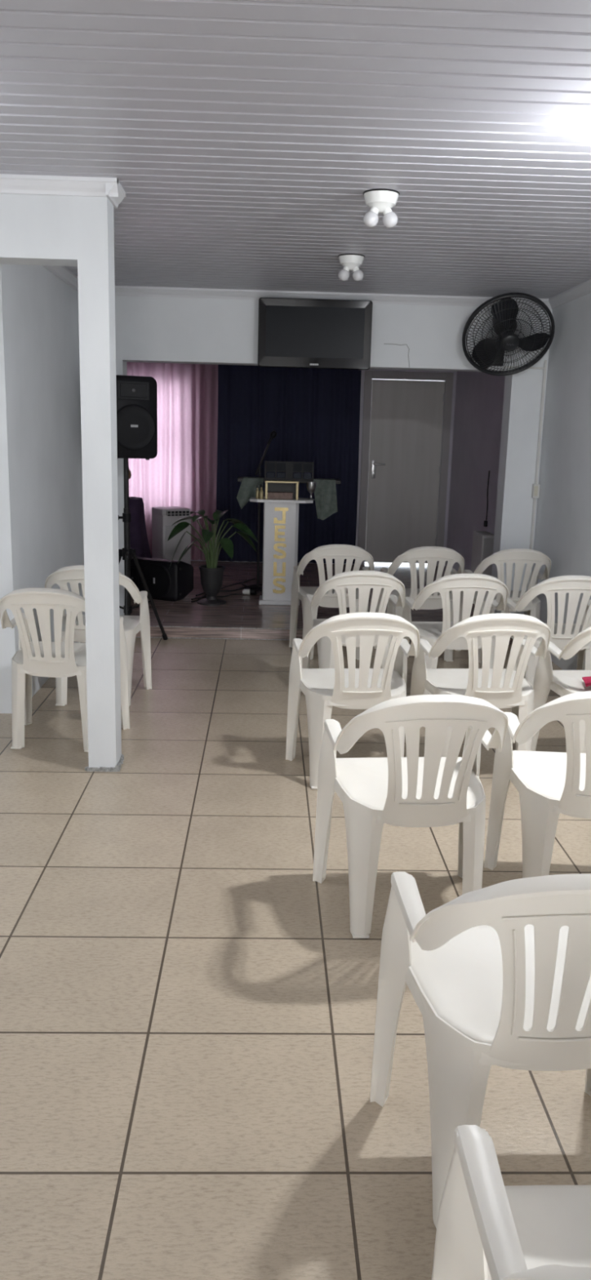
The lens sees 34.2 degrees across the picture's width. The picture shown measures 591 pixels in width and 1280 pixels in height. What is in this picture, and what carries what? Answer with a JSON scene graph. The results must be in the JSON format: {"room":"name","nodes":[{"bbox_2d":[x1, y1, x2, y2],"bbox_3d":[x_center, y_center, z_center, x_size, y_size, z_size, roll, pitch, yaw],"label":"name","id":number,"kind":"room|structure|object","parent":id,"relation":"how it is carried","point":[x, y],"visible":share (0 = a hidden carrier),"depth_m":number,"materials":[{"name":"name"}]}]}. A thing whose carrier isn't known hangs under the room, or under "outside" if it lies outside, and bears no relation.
{"room":"house of worship","nodes":[
{"label":"house of worship","id":0,"kind":"room"},
{"bbox_2d":[0,264,84,713],"bbox_3d":[-1.947,-1.056,5.967,0.883,2.496,2.136,1,12,-2],"label":"wall","id":1,"kind":"structure","parent":0,"point":[42,510],"depth_m":5.51,"materials":[{"name":"white paint"}]},
{"bbox_2d":[41,265,78,292],"bbox_3d":[-1.442,-2.162,5.383,0.046,0.062,2.832,1,12,-2],"label":"trim","id":2,"kind":"structure","parent":1,"relation":"attached to","point":[62,273],"depth_m":6.08,"materials":[{"name":"white"}]},
{"bbox_2d":[75,195,121,768],"bbox_3d":[-0.851,-0.620,4.190,0.125,2.458,0.163,1,12,-2],"label":"pillar","id":3,"kind":"structure","parent":0,"point":[95,215],"depth_m":4.10,"materials":[{"name":"paint"}]},
{"bbox_2d":[0,193,77,266],"bbox_3d":[-1.597,-1.707,3.938,1.423,0.264,0.176,1,12,-2],"label":"lintel","id":4,"kind":"object","parent":3,"relation":"attached to","point":[35,229],"visible":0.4,"depth_m":3.88,"materials":[{"name":"paint"}]},
{"bbox_2d":[84,753,124,772],"bbox_3d":[-0.882,0.573,4.448,0.162,0.043,0.182,1,12,-2],"label":"trim","id":5,"kind":"structure","parent":3,"relation":"attached to","point":[117,767],"depth_m":4.37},
{"bbox_2d":[0,637,590,1279],"bbox_3d":[-0.190,1.128,2.360,4.234,0.144,9.898,1,12,-2],"label":"floor","id":6,"kind":"structure","parent":0,"point":[188,1015],"depth_m":2.59,"materials":[{"name":"beige tile"}]},
{"bbox_2d":[0,587,129,751],"bbox_3d":[-1.152,0.105,4.700,0.573,0.807,0.545,2,12,3],"label":"armchair","id":7,"kind":"object","parent":6,"relation":"on","point":[45,658],"visible":0.84,"depth_m":4.53,"materials":[{"name":"white plastic"}]},
{"bbox_2d":[44,564,151,706],"bbox_3d":[-1.130,-0.056,5.442,0.573,0.807,0.545,1,12,-2],"label":"armchair","id":8,"kind":"object","parent":6,"relation":"on","point":[73,575],"visible":0.39,"depth_m":5.36,"materials":[{"name":"white plastic"}]},
{"bbox_2d":[118,458,168,639],"bbox_3d":[-1.205,-0.594,6.692,0.569,1.330,0.580,1,12,-2],"label":"speaker stand","id":9,"kind":"object","parent":6,"relation":"on","point":[126,553],"visible":0.77,"depth_m":6.71,"materials":[{"name":"black metal"}]},
{"bbox_2d":[115,374,157,459],"bbox_3d":[-1.142,-1.510,6.539,0.335,0.549,0.326,-4,14,-24],"label":"loudspeaker","id":10,"kind":"object","parent":9,"relation":"on","point":[136,396],"visible":0.82,"depth_m":6.41,"materials":[{"name":"black plastic"}]},
{"bbox_2d":[116,404,155,450],"bbox_3d":[-1.081,-1.422,6.420,0.304,0.304,0.023,-4,14,-24],"label":"grille","id":11,"kind":"object","parent":10,"relation":"attached to","point":[135,423],"depth_m":6.42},
{"bbox_2d":[288,544,374,660],"bbox_3d":[0.264,-0.291,6.680,0.573,0.807,0.545,0,12,-5],"label":"armchair","id":12,"kind":"object","parent":6,"relation":"on","point":[339,553],"visible":0.66,"depth_m":6.48,"materials":[{"name":"white plastic"}]},
{"bbox_2d":[285,612,419,789],"bbox_3d":[0.270,0.228,4.307,0.573,0.807,0.545,0,12,-6],"label":"armchair","id":13,"kind":"object","parent":6,"relation":"on","point":[364,687],"visible":0.97,"depth_m":4.14,"materials":[{"name":"white plastic"}]},
{"bbox_2d":[300,570,405,691],"bbox_3d":[0.342,-0.033,5.510,0.573,0.807,0.545,0,12,-6],"label":"armchair","id":14,"kind":"object","parent":6,"relation":"on","point":[364,580],"visible":0.58,"depth_m":5.26,"materials":[{"name":"white plastic"}]},
{"bbox_2d":[312,694,508,938],"bbox_3d":[0.378,0.499,3.076,0.573,0.807,0.545,0,12,-6],"label":"armchair","id":15,"kind":"object","parent":6,"relation":"on","point":[433,789],"visible":1,"depth_m":2.92,"materials":[{"name":"white plastic"}]},
{"bbox_2d":[373,546,464,662],"bbox_3d":[0.883,-0.280,6.701,0.573,0.807,0.545,0,12,-5],"label":"armchair","id":16,"kind":"object","parent":6,"relation":"on","point":[432,554],"visible":0.59,"depth_m":6.45,"materials":[{"name":"white plastic"}]},
{"bbox_2d":[401,573,508,694],"bbox_3d":[0.913,-0.017,5.501,0.573,0.807,0.545,0,12,-5],"label":"armchair","id":17,"kind":"object","parent":6,"relation":"on","point":[468,583],"visible":0.66,"depth_m":5.25,"materials":[{"name":"white plastic"}]},
{"bbox_2d":[404,613,551,757],"bbox_3d":[0.849,0.230,4.364,0.573,0.807,0.545,0,12,-6],"label":"armchair","id":18,"kind":"object","parent":6,"relation":"on","point":[508,687],"visible":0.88,"depth_m":4.16,"materials":[{"name":"white plastic"}]},
{"bbox_2d":[369,871,590,1228],"bbox_3d":[0.486,0.744,1.968,0.573,0.807,0.545,1,12,-4],"label":"armchair","id":19,"kind":"object","parent":6,"relation":"on","point":[499,974],"visible":0.96,"depth_m":1.83,"materials":[{"name":"white plastic"}]},
{"bbox_2d":[455,548,551,663],"bbox_3d":[1.476,-0.265,6.702,0.573,0.807,0.545,1,12,-4],"label":"armchair","id":20,"kind":"object","parent":6,"relation":"on","point":[520,557],"visible":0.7,"depth_m":6.45,"materials":[{"name":"white plastic"}]},
{"bbox_2d":[431,1124,590,1279],"bbox_3d":[0.488,0.913,1.194,0.573,0.807,0.545,1,12,-2],"label":"armchair","id":21,"kind":"object","parent":6,"relation":"on","point":[487,1228],"visible":1,"depth_m":1.32,"materials":[{"name":"white plastic"}]},
{"bbox_2d":[484,690,590,878],"bbox_3d":[0.967,0.493,3.171,0.573,0.807,0.545,2,12,3],"label":"armchair","id":22,"kind":"object","parent":6,"relation":"on","point":[548,784],"visible":0.96,"depth_m":3.08,"materials":[{"name":"white plastic"}]},
{"bbox_2d":[501,575,590,688],"bbox_3d":[1.500,-0.008,5.530,0.573,0.807,0.545,1,12,-4],"label":"armchair","id":23,"kind":"object","parent":6,"relation":"on","point":[562,633],"visible":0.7,"depth_m":5.29,"materials":[{"name":"white plastic"}]},
{"bbox_2d":[531,626,590,753],"bbox_3d":[1.435,0.239,4.392,0.573,0.807,0.545,0,12,-5],"label":"armchair","id":24,"kind":"object","parent":6,"relation":"on","point":[563,682],"visible":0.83,"depth_m":4.46,"materials":[{"name":"white plastic"}]},
{"bbox_2d":[582,676,590,687],"bbox_3d":[1.426,0.191,4.368,0.220,0.030,0.151,4,13,10],"label":"folded cloth","id":25,"kind":"object","parent":24,"relation":"on","point":[587,680],"visible":1,"depth_m":4.36,"materials":[{"name":"fabric"}]},
{"bbox_2d":[0,0,590,298],"bbox_3d":[-0.129,-1.431,1.932,4.234,0.048,10.152,1,12,-2],"label":"ceiling","id":26,"kind":"structure","parent":0,"point":[244,140],"depth_m":3.15,"materials":[{"name":"grey plastic"}]},
{"bbox_2d":[0,173,118,197],"bbox_3d":[-1.505,-1.818,3.801,1.594,0.062,0.046,1,12,-2],"label":"trim","id":27,"kind":"structure","parent":26,"relation":"attached to","point":[11,184],"depth_m":3.81,"materials":[{"name":"white"}]},
{"bbox_2d":[105,178,125,208],"bbox_3d":[-0.735,-1.826,3.929,0.046,0.062,0.240,1,12,-2],"label":"trim","id":28,"kind":"structure","parent":26,"relation":"attached to","point":[115,202],"depth_m":3.93,"materials":[{"name":"white"}]},
{"bbox_2d":[337,253,364,281],"bbox_3d":[0.311,-2.078,5.374,0.152,0.135,0.152,1,12,-2],"label":"ceiling lamp","id":29,"kind":"object","parent":26,"relation":"attached to","point":[350,262],"visible":1,"depth_m":5.34,"materials":[{"name":"white plastic"}]},
{"bbox_2d":[362,188,399,227],"bbox_3d":[0.350,-1.766,3.949,0.152,0.135,0.152,1,12,-2],"label":"ceiling lamp","id":30,"kind":"object","parent":26,"relation":"attached to","point":[379,200],"visible":1,"depth_m":3.92,"materials":[{"name":"white plastic"}]},
{"bbox_2d":[130,560,513,644],"bbox_3d":[-0.382,-0.365,8.959,4.234,0.234,3.638,1,12,-2],"label":"floor","id":31,"kind":"structure","parent":0,"point":[243,611],"depth_m":7.82,"materials":[{"name":"brown wood"}]},
{"bbox_2d":[129,556,193,601],"bbox_3d":[-1.177,-0.540,8.333,0.549,0.335,0.326,7,14,25],"label":"loudspeaker","id":32,"kind":"object","parent":31,"relation":"on","point":[175,583],"visible":0.73,"depth_m":8.17,"materials":[{"name":"black plastic"}]},
{"bbox_2d":[141,562,171,598],"bbox_3d":[-1.190,-0.506,8.177,0.304,0.304,0.023,7,14,25],"label":"grille","id":33,"kind":"object","parent":32,"relation":"attached to","point":[157,575],"depth_m":8.16,"materials":[{"name":"black metal"}]},
{"bbox_2d":[151,506,191,564],"bbox_3d":[-1.256,-1.009,9.722,0.310,0.655,0.320,-6,14,-29],"label":"air conditioner","id":34,"kind":"object","parent":31,"relation":"on","point":[163,518],"visible":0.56,"depth_m":9.59,"materials":[{"name":"grey plastic"}]},
{"bbox_2d":[166,510,190,523],"bbox_3d":[-1.169,-1.226,9.555,0.228,0.125,0.134,1,12,-2],"label":"vent","id":35,"kind":"object","parent":34,"relation":"attached to","point":[172,516],"depth_m":9.54,"materials":[{"name":"grey plastic"}]},
{"bbox_2d":[167,509,257,605],"bbox_3d":[-0.695,-0.690,8.047,0.754,0.774,0.546,1,12,-2],"label":"potted plant","id":36,"kind":"object","parent":31,"relation":"on","point":[211,574],"visible":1,"depth_m":8.02,"materials":[{"name":"green plant"}]},
{"bbox_2d":[191,593,241,599],"bbox_3d":[-0.690,-0.381,8.421,0.532,0.012,0.069,-8,15,-36],"label":"cable","id":37,"kind":"object","parent":31,"relation":"on","point":[232,593],"visible":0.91,"depth_m":8.42,"materials":[{"name":"black plastic"}]},
{"bbox_2d":[191,581,248,602],"bbox_3d":[-0.697,-0.448,8.726,0.074,0.012,1.261,5,13,18],"label":"cable","id":38,"kind":"object","parent":31,"relation":"on","point":[199,598],"visible":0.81,"depth_m":8.90,"materials":[{"name":"black plastic"}]},
{"bbox_2d":[150,626,302,629],"bbox_3d":[0.126,-0.080,7.173,2.818,0.006,0.007,1,12,-2],"label":"trim","id":39,"kind":"structure","parent":31,"relation":"attached to","point":[150,626],"depth_m":7.15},
{"bbox_2d":[195,583,262,595],"bbox_3d":[-0.567,-0.464,8.810,0.116,0.014,0.971,13,17,42],"label":"cable","id":40,"kind":"object","parent":31,"relation":"on","point":[260,584],"visible":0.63,"depth_m":8.73,"materials":[{"name":"black plastic"}]},
{"bbox_2d":[242,587,256,595],"bbox_3d":[-0.412,-0.435,8.579,0.125,0.064,0.062,3,12,6],"label":"power adapter","id":41,"kind":"object","parent":31,"relation":"on","point":[252,591],"visible":1,"depth_m":8.56,"materials":[{"name":"white plastic"}]},
{"bbox_2d":[249,587,256,595],"bbox_3d":[-0.377,-0.433,8.575,0.055,0.064,0.062,3,12,6],"label":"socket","id":42,"kind":"object","parent":41,"relation":"attached to","point":[252,590],"depth_m":8.55,"materials":[{"name":"black plastic"}]},
{"bbox_2d":[241,577,259,594],"bbox_3d":[-0.428,-0.511,9.046,0.154,0.012,0.906,0,12,-6],"label":"cable","id":43,"kind":"object","parent":31,"relation":"on","point":[254,578],"visible":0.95,"depth_m":9.15,"materials":[{"name":"black plastic"}]},
{"bbox_2d":[244,431,276,591],"bbox_3d":[-0.332,-1.172,8.739,0.238,1.438,0.238,-8,16,-38],"label":"microphone stand","id":44,"kind":"object","parent":31,"relation":"on","point":[273,433],"visible":0.87,"depth_m":8.75,"materials":[{"name":"black metal"}]},
{"bbox_2d":[135,636,411,642],"bbox_3d":[0.124,0.002,7.191,2.818,0.006,0.007,1,12,-2],"label":"trim","id":45,"kind":"structure","parent":31,"relation":"attached to","point":[135,637],"depth_m":7.17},
{"bbox_2d":[249,497,312,605],"bbox_3d":[-0.129,-0.754,8.154,0.524,0.883,0.300,1,12,-1],"label":"lectern","id":46,"kind":"object","parent":31,"relation":"on","point":[281,517],"visible":0.96,"depth_m":8.05,"materials":[{"name":"white laminate"}]},
{"bbox_2d":[255,484,259,498],"bbox_3d":[-0.316,-1.234,7.992,0.029,0.114,0.028,1,12,-2],"label":"bottle","id":47,"kind":"object","parent":46,"relation":"on","point":[257,491],"visible":1,"depth_m":7.98,"materials":[{"name":"gold metal"}]},
{"bbox_2d":[258,484,263,498],"bbox_3d":[-0.283,-1.229,7.958,0.036,0.120,0.036,1,12,-2],"label":"bottle","id":48,"kind":"object","parent":46,"relation":"on","point":[261,492],"visible":1,"depth_m":7.95,"materials":[{"name":"gold metal"}]},
{"bbox_2d":[267,491,293,499],"bbox_3d":[-0.128,-1.209,8.031,0.210,0.053,0.135,1,12,-3],"label":"book","id":49,"kind":"object","parent":46,"relation":"on","point":[271,495],"visible":0.89,"depth_m":7.97,"materials":[{"name":"brown paper"}]},
{"bbox_2d":[265,480,298,499],"bbox_3d":[-0.115,-1.256,8.029,0.280,0.150,0.130,1,12,-2],"label":"book stand","id":50,"kind":"object","parent":46,"relation":"on","point":[270,485],"visible":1,"depth_m":8.07,"materials":[{"name":"gold metal"}]},
{"bbox_2d":[265,480,298,483],"bbox_3d":[-0.114,-1.322,8.014,0.280,0.015,0.130,1,12,-2],"label":"shelf","id":51,"kind":"object","parent":50,"relation":"attached to","point":[266,481],"depth_m":7.95,"materials":[{"name":"beige metal"}]},
{"bbox_2d":[264,461,314,481],"bbox_3d":[-0.052,-1.413,8.032,0.410,0.158,0.024,1,12,-2],"label":"rack","id":52,"kind":"object","parent":50,"relation":"on","point":[289,467],"visible":1,"depth_m":8.02,"materials":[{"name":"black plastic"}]},
{"bbox_2d":[306,481,315,500],"bbox_3d":[0.131,-1.240,7.993,0.078,0.146,0.078,1,12,-2],"label":"goblet","id":53,"kind":"object","parent":46,"relation":"on","point":[311,486],"visible":1,"depth_m":7.96,"materials":[{"name":"silver metal"}]},
{"bbox_2d":[237,476,341,484],"bbox_3d":[-0.069,-0.907,8.510,0.893,1.033,0.240,1,12,-2],"label":"console table","id":54,"kind":"object","parent":31,"relation":"on","point":[239,478],"visible":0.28,"depth_m":8.29,"materials":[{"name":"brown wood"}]},
{"bbox_2d":[236,476,263,509],"bbox_3d":[-0.397,-1.277,8.349,0.228,0.270,0.218,1,12,-2],"label":"draped cloth","id":55,"kind":"object","parent":54,"relation":"hanging from","point":[248,487],"visible":0.88,"depth_m":8.27,"materials":[{"name":"fabric"}]},
{"bbox_2d":[311,478,337,519],"bbox_3d":[0.252,-1.228,8.379,0.228,0.346,0.217,1,12,-2],"label":"draped cloth","id":56,"kind":"object","parent":54,"relation":"hanging from","point":[325,493],"visible":0.98,"depth_m":8.30,"materials":[{"name":"green fabric"}]},
{"bbox_2d":[471,530,494,575],"bbox_3d":[1.686,-0.666,8.646,0.122,0.591,0.408,1,12,-2],"label":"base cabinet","id":57,"kind":"object","parent":31,"relation":"on","point":[482,540],"visible":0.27,"depth_m":8.47,"materials":[{"name":"white"}]},
{"bbox_3d":[-1.663,-0.972,9.226,0.390,0.774,0.390,1,12,-2],"label":"side table","id":58,"kind":"object","parent":31,"relation":"on","visible":0},
{"bbox_2d":[128,496,151,558],"bbox_3d":[-1.662,-0.983,9.211,0.659,0.754,0.647,1,12,-2],"label":"tablecloth","id":59,"kind":"object","parent":58,"relation":"on","point":[139,541],"visible":0.24,"depth_m":9.07,"materials":[{"name":"purple fabric"}]},
{"bbox_2d":[128,467,131,498],"bbox_3d":[-1.605,-1.484,9.067,0.112,0.285,0.112,1,12,-2],"label":"vase","id":60,"kind":"object","parent":59,"relation":"on","point":[129,471],"visible":0.2,"depth_m":9.03,"materials":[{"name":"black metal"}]},
{"bbox_2d":[128,467,131,479],"bbox_3d":[-1.603,-1.566,9.049,0.112,0.117,0.112,1,12,-2],"label":"bowl","id":61,"kind":"object","parent":60,"relation":"on","point":[129,472],"depth_m":9.03,"materials":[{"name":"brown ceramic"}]},
{"bbox_2d":[191,368,457,565],"bbox_3d":[-0.405,-1.991,10.539,4.234,2.640,0.144,1,12,-2],"label":"wall","id":62,"kind":"structure","parent":0,"point":[362,375],"depth_m":10.49,"materials":[{"name":"grey paint"}]},
{"bbox_2d":[357,370,453,566],"bbox_3d":[1.194,-1.867,10.570,0.955,2.091,0.190,1,12,-2],"label":"door","id":63,"kind":"structure","parent":62,"relation":"in","point":[407,415],"depth_m":10.51,"materials":[{"name":"grey paint"}]},
{"bbox_2d":[115,295,552,615],"bbox_3d":[-0.306,-1.277,7.171,4.234,2.496,0.216,1,12,-2],"label":"wall","id":64,"kind":"structure","parent":0,"point":[160,330],"depth_m":6.89,"materials":[{"name":"white paint"}]},
{"bbox_2d":[257,297,373,369],"bbox_3d":[0.136,-2.170,6.819,0.799,0.468,0.118,1,12,-2],"label":"television","id":65,"kind":"object","parent":64,"relation":"attached to","point":[293,332],"visible":1,"depth_m":6.77,"materials":[{"name":"black plastic"}]},
{"bbox_2d":[115,285,551,308],"bbox_3d":[-0.272,-2.438,6.784,4.234,0.062,0.046,1,12,-2],"label":"trim","id":66,"kind":"structure","parent":64,"relation":"attached to","point":[120,291],"depth_m":6.79,"materials":[{"name":"white"}]},
{"bbox_2d":[383,343,409,367],"bbox_3d":[0.731,-2.050,6.920,0.194,0.161,0.004,1,12,-2],"label":"cable","id":67,"kind":"object","parent":64,"relation":"attached to","point":[384,344],"depth_m":6.90,"materials":[{"name":"grey"}]},
{"bbox_2d":[462,292,555,375],"bbox_3d":[1.466,-2.099,6.619,0.546,0.518,0.520,12,16,39],"label":"wall fan","id":68,"kind":"object","parent":64,"relation":"attached to","point":[488,352],"visible":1,"depth_m":6.58,"materials":[{"name":"black plastic"}]},
{"bbox_2d":[503,360,546,614],"bbox_3d":[1.642,-1.105,7.143,0.307,1.888,0.024,1,12,-2],"label":"channel","id":69,"kind":"object","parent":64,"relation":"attached to","point":[544,367],"visible":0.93,"depth_m":7.07,"materials":[{"name":"white"}]},
{"bbox_2d":[531,484,540,497],"bbox_3d":[1.784,-1.105,7.120,0.050,0.105,0.034,1,12,-2],"label":"wall switch","id":70,"kind":"object","parent":69,"relation":"attached to","point":[535,487],"visible":1,"depth_m":7.11,"materials":[{"name":"white plastic"}]},
{"bbox_2d":[445,293,590,670],"bbox_3d":[1.976,-0.550,3.993,0.144,2.544,13.680,1,12,-2],"label":"wall","id":71,"kind":"structure","parent":0,"point":[562,531],"depth_m":6.81,"materials":[{"name":"white paint"}]},
{"bbox_2d":[484,471,489,526],"bbox_3d":[1.743,-1.285,8.736,0.033,0.503,0.069,1,12,-2],"label":"hanging cord","id":72,"kind":"object","parent":71,"relation":"hanging from","point":[486,521],"visible":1,"depth_m":8.75,"materials":[{"name":"black plastic"}]},
{"bbox_2d":[548,279,590,308],"bbox_3d":[1.963,-1.329,1.966,0.046,0.062,10.056,1,12,-2],"label":"trim","id":73,"kind":"structure","parent":71,"relation":"attached to","point":[584,288],"depth_m":6.37,"materials":[{"name":"white"}]},
{"bbox_3d":[-0.837,-2.968,10.191,3.120,0.024,0.093,1,12,-2],"label":"curtain rod","id":74,"kind":"object","parent":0,"visible":0},
{"bbox_2d":[126,361,217,560],"bbox_3d":[-1.538,-1.917,10.338,1.394,2.102,0.069,1,12,-3],"label":"curtain","id":75,"kind":"object","parent":74,"relation":"hanging from","point":[183,473],"visible":0.36,"depth_m":10.32,"materials":[{"name":"fabric"}]},
{"bbox_2d":[216,364,361,564],"bbox_3d":[-0.092,-1.897,10.449,1.567,2.117,0.056,1,12,-2],"label":"curtain","id":76,"kind":"object","parent":74,"relation":"hanging from","point":[314,414],"visible":0.7,"depth_m":10.39,"materials":[{"name":"fabric"}]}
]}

